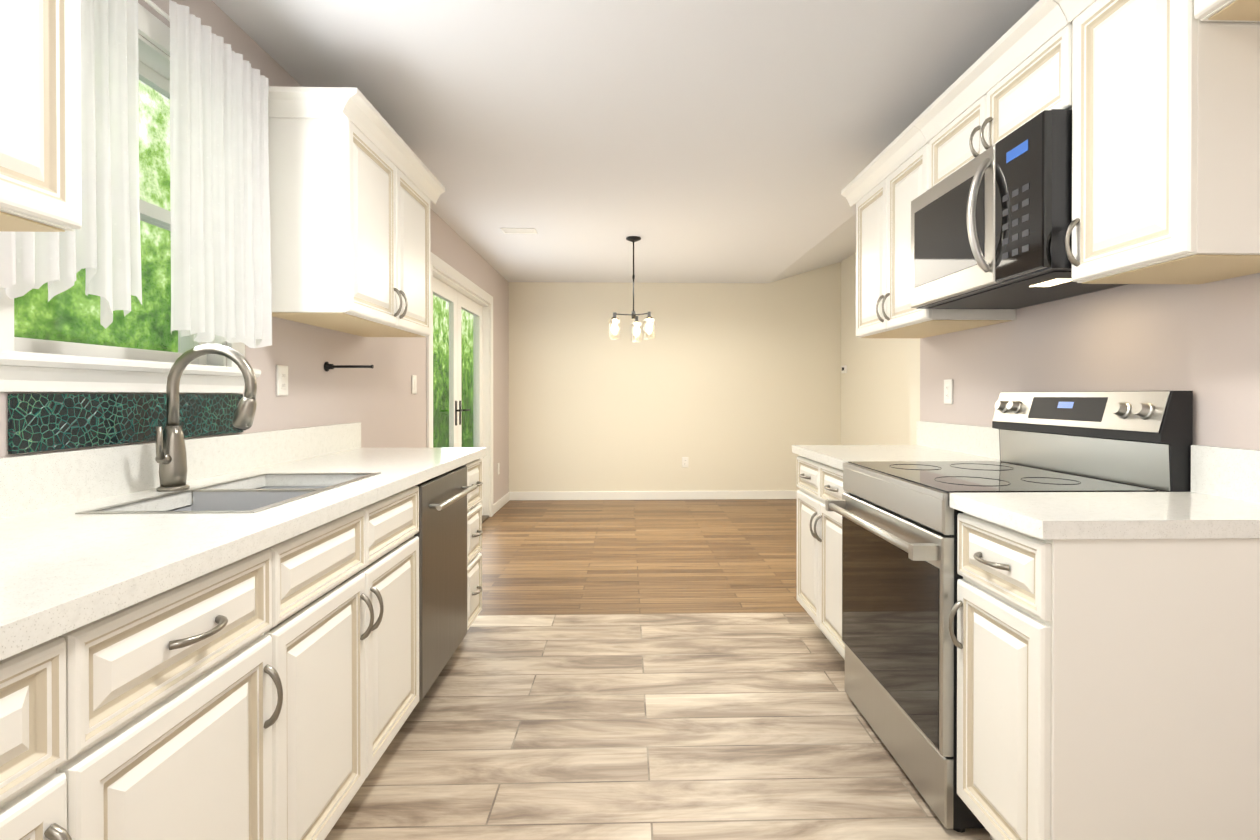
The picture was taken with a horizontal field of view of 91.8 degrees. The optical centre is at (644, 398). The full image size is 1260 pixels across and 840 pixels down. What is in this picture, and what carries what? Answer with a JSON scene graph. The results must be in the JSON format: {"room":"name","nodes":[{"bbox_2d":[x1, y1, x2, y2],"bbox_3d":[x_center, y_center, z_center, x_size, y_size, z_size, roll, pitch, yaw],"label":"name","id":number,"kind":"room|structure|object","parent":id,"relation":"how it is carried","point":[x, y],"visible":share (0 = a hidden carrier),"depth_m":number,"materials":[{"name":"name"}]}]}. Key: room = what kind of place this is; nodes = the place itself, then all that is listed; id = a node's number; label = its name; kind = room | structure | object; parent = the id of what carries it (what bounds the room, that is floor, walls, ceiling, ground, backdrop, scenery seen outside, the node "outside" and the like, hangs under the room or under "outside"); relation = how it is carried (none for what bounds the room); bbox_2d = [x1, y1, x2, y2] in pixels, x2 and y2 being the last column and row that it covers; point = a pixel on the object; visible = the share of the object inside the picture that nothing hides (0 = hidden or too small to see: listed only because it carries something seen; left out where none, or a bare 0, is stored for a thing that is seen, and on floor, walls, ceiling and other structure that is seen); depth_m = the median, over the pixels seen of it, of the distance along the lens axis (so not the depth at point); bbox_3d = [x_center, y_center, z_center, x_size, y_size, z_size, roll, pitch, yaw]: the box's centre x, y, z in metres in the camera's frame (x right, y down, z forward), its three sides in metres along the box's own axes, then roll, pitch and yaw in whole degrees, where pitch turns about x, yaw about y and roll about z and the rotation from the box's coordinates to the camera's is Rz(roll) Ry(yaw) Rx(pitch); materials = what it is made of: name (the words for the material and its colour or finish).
{"room":"kitchen","nodes":[
{"label":"kitchen","id":0,"kind":"room"},
{"bbox_2d":[0,0,508,503],"bbox_3d":[-1.483,-0.241,2.679,0.150,2.800,8.300,0,0,-2],"label":"wall","id":1,"kind":"structure","parent":0,"point":[384,404],"depth_m":2.97,"materials":[{"name":"beige paint"}]},
{"bbox_2d":[0,0,81,231],"bbox_3d":[-1.150,-0.686,0.645,0.403,0.777,0.920,0,0,-2],"label":"upper cabinet","id":2,"kind":"object","parent":1,"relation":"attached to","point":[40,119],"visible":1,"depth_m":1.04,"materials":[{"name":"white wood"}]},
{"bbox_2d":[8,394,242,453],"bbox_3d":[-1.375,0.052,1.708,0.008,0.130,0.790,0,0,-2],"label":"tile backsplash","id":3,"kind":"structure","parent":1,"relation":"attached to","point":[42,422],"depth_m":1.54,"materials":[{"name":"teal tile"}]},
{"bbox_2d":[0,3,260,392],"bbox_3d":[-1.429,-0.541,1.669,0.205,1.050,0.920,0,0,-2],"label":"window","id":4,"kind":"structure","parent":1,"relation":"in","point":[29,364],"depth_m":1.65,"materials":[{"name":"white"}]},
{"bbox_2d":[144,0,169,20],"bbox_3d":[-1.349,-1.061,1.609,0.060,0.020,1.000,0,0,-2],"label":"curtain rod","id":5,"kind":"object","parent":1,"relation":"attached to","point":[157,9],"depth_m":1.66,"materials":[{"name":"white"}]},
{"bbox_2d":[0,0,141,328],"bbox_3d":[-1.282,-0.631,1.330,0.055,0.928,0.425,0,0,-2],"label":"curtain","id":6,"kind":"object","parent":5,"relation":"hanging from","point":[102,245],"visible":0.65,"depth_m":1.44,"materials":[{"name":"white fabric"}]},
{"bbox_2d":[169,0,271,347],"bbox_3d":[-1.297,-0.631,1.895,0.055,0.934,0.425,0,0,-2],"label":"curtain","id":7,"kind":"object","parent":5,"relation":"hanging from","point":[221,288],"visible":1,"depth_m":1.85,"materials":[{"name":"white fabric"}]},
{"bbox_2d":[276,365,287,395],"bbox_3d":[-1.393,-0.070,2.353,0.008,0.116,0.072,0,0,-2],"label":"electrical outlet","id":8,"kind":"object","parent":1,"relation":"attached to","point":[281,380],"visible":1,"depth_m":2.34,"materials":[{"name":"white plastic"}]},
{"bbox_2d":[324,362,373,371],"bbox_3d":[-1.306,-0.142,2.705,0.204,0.044,0.044,0,0,-2],"label":"towel bar","id":9,"kind":"object","parent":1,"relation":"attached to","point":[327,366],"visible":1,"depth_m":2.70,"materials":[{"name":"black metal"}]},
{"bbox_2d":[268,86,444,336],"bbox_3d":[-1.210,-0.696,2.635,0.391,0.777,1.030,0,0,-2],"label":"upper cabinet","id":10,"kind":"object","parent":1,"relation":"attached to","point":[356,186],"visible":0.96,"depth_m":2.19,"materials":[{"name":"white wood"}]},
{"bbox_2d":[412,375,416,393],"bbox_3d":[-1.431,-0.087,3.802,0.009,0.116,0.072,0,0,-2],"label":"light switch","id":11,"kind":"object","parent":1,"relation":"attached to","point":[414,384],"visible":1,"depth_m":3.79,"materials":[{"name":"white plastic"}]},
{"bbox_2d":[433,277,482,514],"bbox_3d":[-1.520,0.121,5.011,0.103,2.002,1.714,0,0,-2],"label":"french door","id":12,"kind":"structure","parent":1,"relation":"in","point":[457,300],"depth_m":5.03,"materials":[{"name":"white"}]},
{"bbox_2d":[426,252,492,522],"bbox_3d":[-1.537,0.079,5.011,0.168,2.135,1.930,0,0,-2],"label":"door frame","id":13,"kind":"structure","parent":1,"relation":"attached to","point":[471,290],"depth_m":5.87,"materials":[{"name":"white wood"}]},
{"bbox_2d":[493,492,509,514],"bbox_3d":[-1.501,1.092,6.397,0.014,0.095,0.820,0,0,-2],"label":"baseboard","id":14,"kind":"structure","parent":1,"relation":"attached to","point":[502,501],"depth_m":6.38,"materials":[{"name":"white wood"}]},
{"bbox_2d":[212,0,1038,282],"bbox_3d":[0.451,-1.474,2.725,4.020,0.385,8.540,0,0,-2],"label":"ceiling","id":15,"kind":"structure","parent":0,"point":[717,141],"depth_m":2.67,"materials":[{"name":"white paint"}]},
{"bbox_2d":[500,228,536,233],"bbox_3d":[-0.962,-1.287,4.689,0.260,0.008,0.140,0,0,-2],"label":"ceiling vent","id":16,"kind":"object","parent":15,"relation":"in","point":[519,230],"visible":1,"depth_m":4.66,"materials":[{"name":"white"}]},
{"bbox_2d":[609,236,654,341],"bbox_3d":[-0.103,-0.882,4.942,0.371,0.819,0.358,0,0,-2],"label":"pendant chandelier","id":17,"kind":"object","parent":15,"relation":"hanging from","point":[636,331],"visible":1,"depth_m":4.88,"materials":[{"name":"glass"}]},
{"bbox_2d":[325,499,991,839],"bbox_3d":[0.451,1.188,2.739,4.020,0.060,8.540,0,0,-2],"label":"floor","id":18,"kind":"structure","parent":0,"point":[725,726],"depth_m":2.30,"materials":[{"name":"wood"}]},
{"bbox_2d":[0,621,95,839],"bbox_3d":[-1.039,0.733,0.503,0.618,0.874,0.555,0,0,-2],"label":"base cabinet","id":19,"kind":"object","parent":18,"relation":"on","point":[48,688],"depth_m":0.76,"materials":[{"name":"white wood"}]},
{"bbox_2d":[0,344,486,660],"bbox_3d":[-1.045,0.197,1.079,0.636,0.686,3.872,0,0,-2],"label":"countertop","id":20,"kind":"structure","parent":19,"relation":"on","point":[87,536],"depth_m":1.40,"materials":[{"name":"white stone"}]},
{"bbox_2d":[155,344,256,491],"bbox_3d":[-1.192,0.050,1.650,0.260,0.398,0.108,0,0,-2],"label":"faucet","id":21,"kind":"object","parent":20,"relation":"on","point":[171,455],"depth_m":1.65,"materials":[{"name":"silver metal"}]},
{"bbox_2d":[96,538,291,839],"bbox_3d":[-1.052,0.730,1.015,0.618,0.874,0.469,0,0,-2],"label":"base cabinet","id":22,"kind":"object","parent":18,"relation":"on","point":[270,693],"depth_m":1.03,"materials":[{"name":"white wood"}]},
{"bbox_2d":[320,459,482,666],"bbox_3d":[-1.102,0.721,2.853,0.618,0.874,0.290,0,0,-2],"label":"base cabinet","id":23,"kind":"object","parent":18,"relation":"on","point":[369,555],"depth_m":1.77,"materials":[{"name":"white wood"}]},
{"bbox_2d":[414,466,476,700],"bbox_3d":[-1.035,0.726,2.402,0.627,0.868,0.604,0,0,-2],"label":"dishwasher","id":24,"kind":"object","parent":18,"relation":"on","point":[441,534],"visible":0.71,"depth_m":2.33,"materials":[{"name":"silver metal"}]},
{"bbox_2d":[797,455,845,659],"bbox_3d":[1.119,0.721,2.777,0.658,0.874,0.763,0,0,-2],"label":"base cabinet","id":25,"kind":"object","parent":18,"relation":"on","point":[819,530],"depth_m":2.74,"materials":[{"name":"white wood"}]},
{"bbox_2d":[826,391,1192,832],"bbox_3d":[1.084,0.569,2.007,0.750,1.185,0.758,0,0,-2],"label":"range","id":26,"kind":"object","parent":18,"relation":"on","point":[901,576],"visible":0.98,"depth_m":1.84,"materials":[{"name":"silver metal"}]},
{"bbox_2d":[949,512,1259,839],"bbox_3d":[1.155,0.728,1.452,0.658,0.874,0.344,0,0,-2],"label":"base cabinet","id":27,"kind":"object","parent":18,"relation":"on","point":[1108,689],"depth_m":1.28,"materials":[{"name":"white wood"}]},
{"bbox_2d":[792,421,1259,538],"bbox_3d":[1.127,0.202,2.217,0.673,0.163,1.914,0,0,-2],"label":"countertop","id":28,"kind":"structure","parent":27,"relation":"on","point":[1221,499],"depth_m":1.48,"materials":[{"name":"white stone"}]},
{"bbox_2d":[508,262,840,491],"bbox_3d":[0.338,-0.263,6.940,4.020,2.800,0.120,0,0,-2],"label":"wall","id":29,"kind":"structure","parent":0,"point":[729,386],"depth_m":6.88,"materials":[{"name":"beige paint"}]},
{"bbox_2d":[510,491,796,499],"bbox_3d":[0.355,1.090,6.879,3.750,0.095,0.017,0,0,-2],"label":"baseboard","id":30,"kind":"structure","parent":29,"relation":"attached to","point":[617,495],"depth_m":6.87,"materials":[{"name":"white wood"}]},
{"bbox_2d":[682,457,687,466],"bbox_3d":[0.459,0.718,6.881,0.072,0.116,0.008,0,0,-2],"label":"outlet","id":31,"kind":"object","parent":29,"relation":"attached to","point":[684,461],"visible":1,"depth_m":6.88,"materials":[{"name":"white plastic"}]},
{"bbox_2d":[841,253,909,444],"bbox_3d":[2.337,-0.254,5.133,0.120,2.800,3.600,0,0,-2],"label":"wall","id":32,"kind":"structure","parent":0,"point":[875,379],"depth_m":6.11,"materials":[{"name":"beige paint"}]},
{"bbox_2d":[841,365,846,372],"bbox_3d":[2.220,-0.325,6.795,0.026,0.085,0.110,0,0,-2],"label":"thermostat","id":33,"kind":"object","parent":32,"relation":"attached to","point":[844,369],"visible":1,"depth_m":6.75,"materials":[{"name":"white plastic"}]},
{"bbox_2d":[909,338,919,444],"bbox_3d":[1.942,-0.244,3.262,1.010,2.800,0.120,0,0,-2],"label":"wall","id":34,"kind":"structure","parent":0,"point":[914,399],"depth_m":3.25,"materials":[{"name":"beige paint"}]},
{"bbox_2d":[920,273,1259,491],"bbox_3d":[1.561,-0.233,0.901,0.120,2.800,4.580,0,0,-2],"label":"wall","id":35,"kind":"structure","parent":0,"point":[1201,342],"depth_m":1.87,"materials":[{"name":"beige paint"}]},
{"bbox_2d":[841,121,1015,337],"bbox_3d":[1.243,-0.697,2.798,0.408,0.777,0.816,0,0,-2],"label":"upper cabinet","id":36,"kind":"object","parent":35,"relation":"attached to","point":[886,186],"visible":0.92,"depth_m":2.71,"materials":[{"name":"white wood"}]},
{"bbox_2d":[944,379,952,403],"bbox_3d":[1.440,-0.033,2.899,0.008,0.116,0.072,0,0,-2],"label":"electrical outlet","id":37,"kind":"object","parent":35,"relation":"attached to","point":[948,391],"visible":1,"depth_m":2.89,"materials":[{"name":"white plastic"}]},
{"bbox_2d":[914,0,1071,188],"bbox_3d":[1.265,-0.928,2.005,0.408,0.307,0.764,0,0,-2],"label":"upper cabinet","id":38,"kind":"object","parent":35,"relation":"attached to","point":[1016,75],"visible":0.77,"depth_m":1.89,"materials":[{"name":"white wood"}]},
{"bbox_2d":[911,109,1127,308],"bbox_3d":[1.224,-0.556,2.006,0.489,0.428,0.760,0,0,-2],"label":"microwave","id":39,"kind":"object","parent":38,"relation":"attached to","point":[989,226],"visible":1,"depth_m":1.84,"materials":[{"name":"silver metal"}]},
{"bbox_2d":[1054,0,1259,283],"bbox_3d":[1.280,-0.690,1.450,0.408,0.777,0.345,0,0,-2],"label":"upper cabinet","id":40,"kind":"object","parent":35,"relation":"attached to","point":[1165,141],"visible":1,"depth_m":1.36,"materials":[{"name":"white wood"}]},
{"bbox_2d":[1194,0,1259,21],"bbox_3d":[1.298,-0.926,0.785,0.408,0.297,0.979,0,0,-2],"label":"upper cabinet","id":41,"kind":"object","parent":35,"relation":"attached to","point":[1230,10],"visible":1,"depth_m":1.24,"materials":[{"name":"white wood"}]},
{"label":"outside","id":42,"kind":"structure","parent":0,"visible":0},
{"bbox_2d":[14,80,472,447],"bbox_3d":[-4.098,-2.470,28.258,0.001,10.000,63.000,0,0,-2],"label":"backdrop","id":43,"kind":"structure","parent":42,"point":[86,329],"depth_m":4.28,"materials":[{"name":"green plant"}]}
]}

